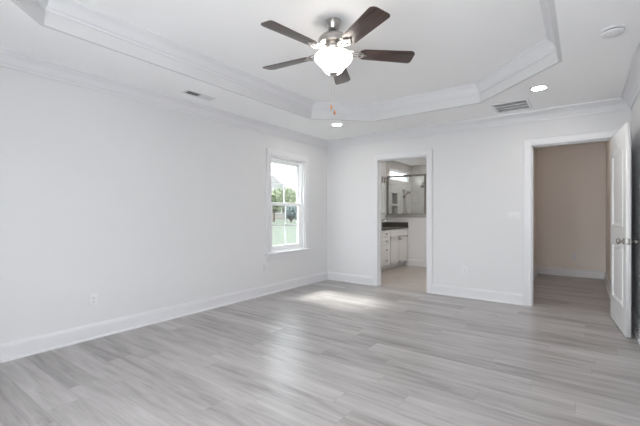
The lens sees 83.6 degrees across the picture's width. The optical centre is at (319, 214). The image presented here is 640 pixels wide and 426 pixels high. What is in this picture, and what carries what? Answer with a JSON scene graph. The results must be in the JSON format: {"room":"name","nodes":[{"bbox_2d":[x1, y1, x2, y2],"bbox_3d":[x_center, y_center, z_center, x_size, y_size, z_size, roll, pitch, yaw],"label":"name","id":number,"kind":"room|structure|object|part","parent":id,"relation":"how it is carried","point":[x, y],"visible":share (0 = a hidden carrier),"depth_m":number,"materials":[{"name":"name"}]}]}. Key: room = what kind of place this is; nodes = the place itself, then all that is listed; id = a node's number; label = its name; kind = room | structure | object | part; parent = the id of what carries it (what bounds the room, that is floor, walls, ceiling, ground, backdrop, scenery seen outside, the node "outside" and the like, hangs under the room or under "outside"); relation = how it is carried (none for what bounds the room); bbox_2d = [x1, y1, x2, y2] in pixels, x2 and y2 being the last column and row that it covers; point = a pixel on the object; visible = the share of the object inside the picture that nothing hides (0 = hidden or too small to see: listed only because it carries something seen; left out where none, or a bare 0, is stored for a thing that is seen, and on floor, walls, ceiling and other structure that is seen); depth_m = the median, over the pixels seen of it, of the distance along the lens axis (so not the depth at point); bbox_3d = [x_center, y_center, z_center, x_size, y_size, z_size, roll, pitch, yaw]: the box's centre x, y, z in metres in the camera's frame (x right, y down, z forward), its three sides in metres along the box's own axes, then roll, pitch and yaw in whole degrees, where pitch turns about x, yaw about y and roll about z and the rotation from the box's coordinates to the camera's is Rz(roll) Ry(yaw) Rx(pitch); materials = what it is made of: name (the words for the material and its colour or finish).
{"room":"empty bedroom","nodes":[
{"label":"empty bedroom","id":0,"kind":"room"},
{"bbox_2d":[0,66,326,343],"bbox_3d":[-1.683,-0.223,4.103,0.130,2.785,6.180,0,0,36],"label":"wall","id":1,"kind":"structure","parent":0,"point":[139,206],"depth_m":3.57,"materials":[{"name":"white paint"}]},
{"bbox_2d":[89,293,97,305],"bbox_3d":[-2.132,0.804,3.374,0.008,0.116,0.072,0,0,36],"label":"wall outlet","id":2,"kind":"object","parent":1,"relation":"attached to","point":[93,298],"visible":1,"depth_m":3.37,"materials":[{"name":"white plastic"}]},
{"bbox_2d":[0,271,326,362],"bbox_3d":[-1.619,1.099,4.056,0.028,0.142,5.920,0,0,36],"label":"baseboard","id":3,"kind":"structure","parent":1,"relation":"attached to","point":[25,347],"depth_m":3.66,"materials":[{"name":"white paint"}]},
{"bbox_2d":[263,263,266,271],"bbox_3d":[-0.795,0.770,5.194,0.008,0.116,0.072,0,0,36],"label":"wall outlet","id":4,"kind":"object","parent":1,"relation":"attached to","point":[264,264],"visible":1,"depth_m":5.19,"materials":[{"name":"white plastic"}]},
{"bbox_2d":[265,148,310,259],"bbox_3d":[-0.525,-0.147,5.641,0.175,1.635,1.040,0,0,36],"label":"window","id":5,"kind":"structure","parent":1,"relation":"in","point":[301,247],"depth_m":5.72,"materials":[{"name":"white paint"}]},
{"bbox_3d":[-0.572,-0.481,5.675,0.030,0.688,0.710,0,0,36],"label":"sash","id":6,"kind":"part","parent":5,"relation":"part of","materials":[{"name":"glass"}]},
{"bbox_3d":[-0.545,0.171,5.655,0.030,0.698,0.710,0,0,36],"label":"sash","id":7,"kind":"part","parent":5,"relation":"part of","materials":[{"name":"white plastic"}]},
{"bbox_3d":[-0.561,-0.152,5.667,0.085,1.413,0.778,0,0,36],"label":"frame","id":8,"kind":"part","parent":5,"relation":"part of","materials":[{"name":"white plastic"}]},
{"bbox_3d":[-0.493,0.572,5.617,0.095,0.040,1.040,0,0,36],"label":"sill","id":9,"kind":"part","parent":5,"relation":"part of","materials":[{"name":"white paint"}]},
{"bbox_2d":[0,40,639,148],"bbox_3d":[0.045,-1.238,2.833,4.157,0.125,5.920,0,0,36],"label":"trim","id":10,"kind":"structure","parent":1,"relation":"attached to","point":[9,58],"depth_m":4.16,"materials":[{"name":"white paint"}]},
{"bbox_2d":[75,0,546,103],"bbox_3d":[0.098,-1.545,2.794,3.050,0.060,4.540,0,0,36],"label":"ceiling","id":11,"kind":"structure","parent":0,"point":[454,43],"depth_m":3.05,"materials":[{"name":"white paint"}]},
{"bbox_2d":[34,0,555,113],"bbox_3d":[0.098,-1.458,2.794,2.810,0.115,4.300,0,0,36],"label":"trim","id":12,"kind":"structure","parent":11,"relation":"attached to","point":[75,11],"depth_m":3.45,"materials":[{"name":"white paint"}]},
{"bbox_2d":[261,6,414,114],"bbox_3d":[0.072,-1.147,2.809,1.250,0.736,1.255,0,0,36],"label":"ceiling fan","id":13,"kind":"object","parent":11,"relation":"hanging from","point":[333,58],"visible":1,"depth_m":2.72,"materials":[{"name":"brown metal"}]},
{"bbox_3d":[-0.271,-1.269,3.018,0.447,0.037,0.148,0,0,28],"label":"blade","id":14,"kind":"part","parent":13,"relation":"part of","materials":[{"name":"brown wood"}]},
{"bbox_3d":[-0.205,-1.269,2.518,0.447,0.037,0.148,0,0,-44],"label":"blade","id":15,"kind":"part","parent":13,"relation":"part of","materials":[{"name":"brown wood"}]},
{"bbox_3d":[-0.043,-1.269,2.894,0.203,0.037,0.096,0,0,29],"label":"blade arm","id":16,"kind":"part","parent":13,"relation":"part of","materials":[{"name":"silver metal"}]},
{"bbox_3d":[-0.017,-1.269,2.696,0.203,0.037,0.096,0,0,-44],"label":"blade arm","id":17,"kind":"part","parent":13,"relation":"part of","materials":[{"name":"silver metal"}]},
{"bbox_3d":[0.106,-1.183,2.813,0.296,0.156,0.296,0,0,36],"label":"lamp shade","id":18,"kind":"part","parent":13,"relation":"part of","materials":[{"name":"white glass"}]},
{"bbox_3d":[0.184,-1.269,3.235,0.148,0.037,0.447,0,0,10],"label":"blade","id":19,"kind":"part","parent":13,"relation":"part of","materials":[{"name":"brown wood"}]},
{"bbox_3d":[0.179,-1.269,2.660,0.096,0.037,0.203,0,0,-25],"label":"blade arm","id":20,"kind":"part","parent":13,"relation":"part of","materials":[{"name":"silver metal"}]},
{"bbox_3d":[0.274,-1.269,2.835,0.203,0.037,0.096,0,0,-7],"label":"blade arm","id":21,"kind":"part","parent":13,"relation":"part of","materials":[{"name":"silver metal"}]},
{"bbox_3d":[0.290,-1.269,2.426,0.148,0.037,0.447,0,0,-25],"label":"blade","id":22,"kind":"part","parent":13,"relation":"part of","materials":[{"name":"brown wood"}]},
{"bbox_3d":[0.531,-1.269,2.869,0.447,0.037,0.148,0,0,-7],"label":"blade","id":23,"kind":"part","parent":13,"relation":"part of","materials":[{"name":"brown wood"}]},
{"bbox_2d":[0,265,639,425],"bbox_3d":[1.235,1.200,4.521,4.497,0.060,10.310,0,0,36],"label":"floor","id":24,"kind":"structure","parent":0,"point":[326,352],"depth_m":2.77,"materials":[{"name":"grey wood"}]},
{"bbox_2d":[381,228,407,270],"bbox_3d":[1.201,0.744,7.567,0.576,0.852,2.058,0,0,36],"label":"vanity cabinet","id":25,"kind":"object","parent":24,"relation":"on","point":[394,242],"visible":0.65,"depth_m":7.67,"materials":[{"name":"white paint"}]},
{"bbox_3d":[1.348,0.948,7.345,0.016,0.215,0.375,0,0,36],"label":"drawer","id":26,"kind":"part","parent":25,"relation":"part of","materials":[{"name":"white paint"}]},
{"bbox_3d":[1.348,0.730,7.345,0.016,0.190,0.375,0,0,36],"label":"drawer","id":27,"kind":"part","parent":25,"relation":"part of","materials":[{"name":"white paint"}]},
{"bbox_3d":[1.348,0.550,7.345,0.016,0.140,0.375,0,0,36],"label":"drawer","id":28,"kind":"part","parent":25,"relation":"part of","materials":[{"name":"white paint"}]},
{"bbox_3d":[1.348,0.396,7.345,0.016,0.138,0.375,0,0,36],"label":"drawer","id":29,"kind":"part","parent":25,"relation":"part of","materials":[{"name":"white paint"}]},
{"bbox_2d":[381,222,407,229],"bbox_3d":[1.190,0.314,7.562,0.565,0.258,2.078,0,0,36],"label":"countertop","id":30,"kind":"structure","parent":25,"relation":"on","point":[385,225],"depth_m":8.33,"materials":[{"name":"stone"}]},
{"bbox_3d":[1.605,0.767,7.689,0.022,0.575,0.446,0,0,36],"label":"door","id":31,"kind":"part","parent":25,"relation":"part of","materials":[{"name":"white paint"}]},
{"bbox_3d":[1.873,0.767,8.055,0.022,0.575,0.450,0,0,36],"label":"door","id":32,"kind":"part","parent":25,"relation":"part of","materials":[{"name":"white paint"}]},
{"bbox_2d":[0,0,639,165],"bbox_3d":[1.235,-1.407,4.521,4.497,0.215,10.310,0,0,36],"label":"ceiling","id":33,"kind":"structure","parent":0,"point":[592,67],"depth_m":3.31,"materials":[{"name":"white paint"}]},
{"bbox_2d":[181,90,215,100],"bbox_3d":[-1.317,-1.294,3.908,0.130,0.013,0.350,0,0,36],"label":"ceiling vent","id":34,"kind":"object","parent":33,"relation":"in","point":[188,92],"visible":1,"depth_m":3.90,"materials":[{"name":"white plastic"}]},
{"bbox_2d":[331,123,342,125],"bbox_3d":[0.244,-1.296,5.181,0.170,0.007,0.170,0,0,36],"label":"recessed light","id":35,"kind":"object","parent":33,"relation":"in","point":[333,124],"visible":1,"depth_m":5.17,"materials":[{"name":"white plastic"}]},
{"bbox_2d":[490,98,531,112],"bbox_3d":[2.297,-1.294,4.293,0.390,0.012,0.410,0,0,36],"label":"ceiling vent","id":36,"kind":"object","parent":33,"relation":"in","point":[521,104],"visible":1,"depth_m":4.28,"materials":[{"name":"white plastic"}]},
{"bbox_2d":[529,85,548,90],"bbox_3d":[2.255,-1.296,3.686,0.170,0.007,0.170,0,0,36],"label":"recessed light","id":37,"kind":"object","parent":33,"relation":"in","point":[540,87],"visible":1,"depth_m":3.68,"materials":[{"name":"white plastic"}]},
{"bbox_2d":[600,24,624,38],"bbox_3d":[2.055,-1.276,2.517,0.140,0.048,0.140,0,0,36],"label":"smoke detector","id":38,"kind":"object","parent":33,"relation":"attached to","point":[612,31],"visible":1,"depth_m":2.48,"materials":[{"name":"white plastic"}]},
{"bbox_2d":[381,161,410,221],"bbox_3d":[1.304,-0.115,8.304,0.130,2.570,4.130,0,0,36],"label":"wall","id":39,"kind":"structure","parent":0,"point":[396,187],"depth_m":9.11,"materials":[{"name":"paint"}]},
{"bbox_2d":[381,182,384,212],"bbox_3d":[1.297,-0.390,8.179,0.006,0.720,0.860,0,0,36],"label":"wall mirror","id":40,"kind":"object","parent":39,"relation":"attached to","point":[382,183],"visible":0.24,"depth_m":8.41,"materials":[{"name":"mirror"}]},
{"bbox_2d":[381,176,386,182],"bbox_3d":[1.360,-0.807,8.134,0.161,0.155,0.560,0,0,36],"label":"vanity light","id":41,"kind":"object","parent":39,"relation":"attached to","point":[382,177],"visible":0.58,"depth_m":8.24,"materials":[{"name":"silver metal"}]},
{"bbox_2d":[392,193,393,212],"bbox_3d":[1.778,-0.275,9.036,0.052,0.530,0.350,0,0,36],"label":"wall niche","id":42,"kind":"object","parent":39,"relation":"attached to","point":[392,193],"visible":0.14,"depth_m":9.10,"materials":[{"name":"tile"}]},
{"bbox_2d":[390,169,408,182],"bbox_3d":[1.997,-0.985,9.247,0.130,0.270,1.170,0,0,36],"label":"window","id":43,"kind":"structure","parent":39,"relation":"in","point":[406,179],"depth_m":9.41,"materials":[{"name":"glass"}]},
{"bbox_2d":[402,189,410,213],"bbox_3d":[2.283,-0.247,9.377,0.187,0.807,0.257,0,0,36],"label":"shower","id":44,"kind":"object","parent":39,"relation":"attached to","point":[408,192],"visible":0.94,"depth_m":9.31,"materials":[{"name":"silver metal"}]},
{"bbox_2d":[386,217,425,264],"bbox_3d":[2.360,0.620,8.069,1.850,1.100,0.120,0,0,36],"label":"wall","id":45,"kind":"structure","parent":0,"point":[416,230],"depth_m":8.13,"materials":[{"name":"white paint"}]},
{"bbox_2d":[386,214,425,216],"bbox_3d":[2.368,0.037,8.063,1.870,0.065,0.170,0,0,36],"label":"trim","id":46,"kind":"structure","parent":45,"relation":"on","point":[387,215],"depth_m":8.27,"materials":[{"name":"stone"}]},
{"bbox_2d":[387,174,425,214],"bbox_3d":[2.360,-0.455,8.069,1.850,0.920,0.044,0,0,36],"label":"screen","id":47,"kind":"object","parent":46,"relation":"on","point":[411,175],"visible":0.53,"depth_m":8.25,"materials":[{"name":"silver metal"}]},
{"bbox_3d":[1.631,-0.432,8.605,0.040,0.875,0.040,0,0,36],"label":"post","id":48,"kind":"part","parent":47,"relation":"part of","materials":[{"name":"silver metal"}]},
{"bbox_3d":[2.360,-0.892,8.069,1.850,0.045,0.044,0,0,36],"label":"header rail","id":49,"kind":"part","parent":47,"relation":"part of","materials":[{"name":"silver metal"}]},
{"bbox_3d":[2.368,-0.432,8.063,0.040,0.875,0.040,0,0,36],"label":"post","id":50,"kind":"part","parent":47,"relation":"part of","materials":[{"name":"silver metal"}]},
{"bbox_2d":[407,259,425,266],"bbox_3d":[2.530,1.099,7.852,1.320,0.142,0.028,0,0,36],"label":"baseboard","id":51,"kind":"structure","parent":45,"relation":"attached to","point":[412,262],"depth_m":8.10,"materials":[{"name":"white paint"}]},
{"bbox_2d":[411,165,425,213],"bbox_3d":[3.746,-0.115,8.993,2.990,2.570,0.130,0,0,36],"label":"wall","id":52,"kind":"structure","parent":0,"point":[417,193],"depth_m":9.72,"materials":[{"name":"grey paint"}]},
{"bbox_2d":[327,109,631,306],"bbox_3d":[1.888,-0.115,5.233,4.287,2.570,0.130,0,0,36],"label":"wall","id":53,"kind":"structure","parent":0,"point":[478,174],"depth_m":5.06,"materials":[{"name":"white paint"}]},
{"bbox_2d":[327,272,371,284],"bbox_3d":[0.500,1.099,6.154,0.903,0.142,0.028,0,0,36],"label":"baseboard","id":54,"kind":"structure","parent":53,"relation":"attached to","point":[351,278],"depth_m":6.14,"materials":[{"name":"white paint"}]},
{"bbox_2d":[372,149,431,292],"bbox_3d":[1.309,0.102,5.658,0.990,2.135,0.170,0,0,36],"label":"door frame","id":55,"kind":"structure","parent":53,"relation":"attached to","point":[376,159],"depth_m":5.79,"materials":[{"name":"white paint"}]},
{"bbox_2d":[462,266,466,274],"bbox_3d":[2.034,0.792,5.040,0.072,0.116,0.008,0,0,36],"label":"wall outlet","id":56,"kind":"object","parent":53,"relation":"attached to","point":[464,268],"visible":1,"depth_m":5.04,"materials":[{"name":"white plastic"}]},
{"bbox_2d":[432,284,523,305],"bbox_3d":[2.139,1.099,4.951,1.187,0.142,0.028,0,0,36],"label":"baseboard","id":57,"kind":"structure","parent":53,"relation":"attached to","point":[464,292],"depth_m":4.91,"materials":[{"name":"white paint"}]},
{"bbox_2d":[507,212,520,220],"bbox_3d":[2.528,0.028,4.674,0.166,0.116,0.013,0,0,36],"label":"light switch","id":58,"kind":"object","parent":53,"relation":"attached to","point":[511,216],"visible":1,"depth_m":4.67,"materials":[{"name":"white plastic"}]},
{"bbox_2d":[524,129,618,305],"bbox_3d":[3.062,0.105,4.371,0.990,2.130,0.170,0,0,36],"label":"door frame","id":59,"kind":"structure","parent":53,"relation":"attached to","point":[529,144],"depth_m":4.56,"materials":[{"name":"white paint"}]},
{"bbox_2d":[534,147,536,268],"bbox_3d":[3.454,-0.115,6.012,0.070,2.570,2.980,0,0,36],"label":"wall","id":60,"kind":"structure","parent":0,"point":[535,148],"depth_m":6.92,"materials":[{"name":"white paint"}]},
{"bbox_2d":[537,142,605,270],"bbox_3d":[4.757,-0.115,6.823,1.070,2.570,0.130,0,0,36],"label":"wall","id":61,"kind":"structure","parent":0,"point":[571,180],"depth_m":6.75,"materials":[{"name":"beige paint"}]},
{"bbox_2d":[571,253,575,259],"bbox_3d":[4.769,0.793,6.729,0.072,0.116,0.008,0,0,36],"label":"wall outlet","id":62,"kind":"object","parent":61,"relation":"attached to","point":[573,255],"visible":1,"depth_m":6.73,"materials":[{"name":"white plastic"}]},
{"bbox_2d":[606,140,609,280],"bbox_3d":[4.397,-0.115,5.319,0.130,2.570,2.980,0,0,36],"label":"wall","id":63,"kind":"structure","parent":0,"point":[607,142],"depth_m":5.74,"materials":[{"name":"white paint"}]},
{"bbox_2d":[534,266,609,296],"bbox_3d":[3.875,1.099,5.622,1.070,0.142,2.850,0,0,36],"label":"baseboard","id":64,"kind":"structure","parent":63,"relation":"attached to","point":[538,269],"depth_m":6.70,"materials":[{"name":"white paint"}]},
{"bbox_2d":[632,92,639,320],"bbox_3d":[1.734,-0.223,1.512,0.130,2.785,6.050,0,0,36],"label":"wall","id":65,"kind":"structure","parent":0,"point":[636,107],"depth_m":3.63,"materials":[{"name":"white paint"}]},
{"bbox_2d":[610,122,638,337],"bbox_3d":[3.107,0.147,3.710,0.166,2.022,0.832,0,0,31],"label":"door","id":66,"kind":"structure","parent":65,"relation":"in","point":[620,142],"depth_m":3.58,"materials":[{"name":"white paint"}]},
{"bbox_3d":[3.108,0.608,3.711,0.052,0.604,0.569,0,0,31],"label":"panel","id":67,"kind":"part","parent":66,"relation":"part of","materials":[{"name":"white paint"}]},
{"bbox_3d":[3.108,-0.299,3.711,0.052,0.859,0.569,0,0,31],"label":"panel","id":68,"kind":"part","parent":66,"relation":"part of","materials":[{"name":"white paint"}]},
{"bbox_3d":[2.887,0.260,3.445,0.063,0.064,0.064,0,0,31],"label":"knob","id":69,"kind":"part","parent":66,"relation":"part of","materials":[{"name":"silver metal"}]},
{"bbox_3d":[2.975,0.260,3.391,0.063,0.064,0.064,0,0,31],"label":"knob","id":70,"kind":"part","parent":66,"relation":"part of","materials":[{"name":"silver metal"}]},
{"bbox_2d":[631,307,639,344],"bbox_3d":[1.708,1.099,1.611,0.028,0.142,5.920,0,0,36],"label":"baseboard","id":71,"kind":"structure","parent":65,"relation":"attached to","point":[635,323],"depth_m":3.56,"materials":[{"name":"white paint"}]},
{"label":"outside","id":72,"kind":"structure","parent":0,"visible":0},
{"bbox_2d":[272,219,296,245],"bbox_3d":[-8.557,1.070,55.918,200.000,0.900,200.000,0,0,36],"label":"ground","id":73,"kind":"structure","parent":72,"point":[278,232],"depth_m":23.82,"materials":[{"name":"green plant"}]},
{"bbox_2d":[271,188,282,221],"bbox_3d":[-4.629,-0.915,36.056,2.455,3.378,2.580,0,0,36],"label":"tree","id":74,"kind":"object","parent":73,"relation":"on","point":[277,197],"visible":0.53,"depth_m":35.73,"materials":[{"name":"green plant"}]},
{"bbox_2d":[271,175,290,218],"bbox_3d":[-9.698,-2.730,56.000,13.000,6.800,9.200,0,0,-9],"label":"house","id":75,"kind":"structure","parent":73,"relation":"on","point":[278,215],"depth_m":54.21,"materials":[{"name":"white"}]},
{"bbox_2d":[273,186,295,220],"bbox_3d":[-4.128,-1.284,42.243,3.070,4.116,2.554,0,0,14],"label":"tree","id":76,"kind":"object","parent":73,"relation":"on","point":[288,198],"visible":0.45,"depth_m":41.95,"materials":[{"name":"green plant"}]},
{"bbox_2d":[283,206,296,221],"bbox_3d":[-2.678,-0.104,34.033,2.014,1.780,1.806,0,0,36],"label":"shrub","id":77,"kind":"object","parent":73,"relation":"on","point":[291,211],"visible":0.84,"depth_m":33.64,"materials":[{"name":"green plant"}]},
{"bbox_2d":[285,186,296,219],"bbox_3d":[-3.202,-1.637,48.856,3.457,4.822,3.642,0,0,36],"label":"tree","id":78,"kind":"object","parent":73,"relation":"on","point":[290,186],"visible":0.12,"depth_m":48.71,"materials":[{"name":"green plant"}]}
]}

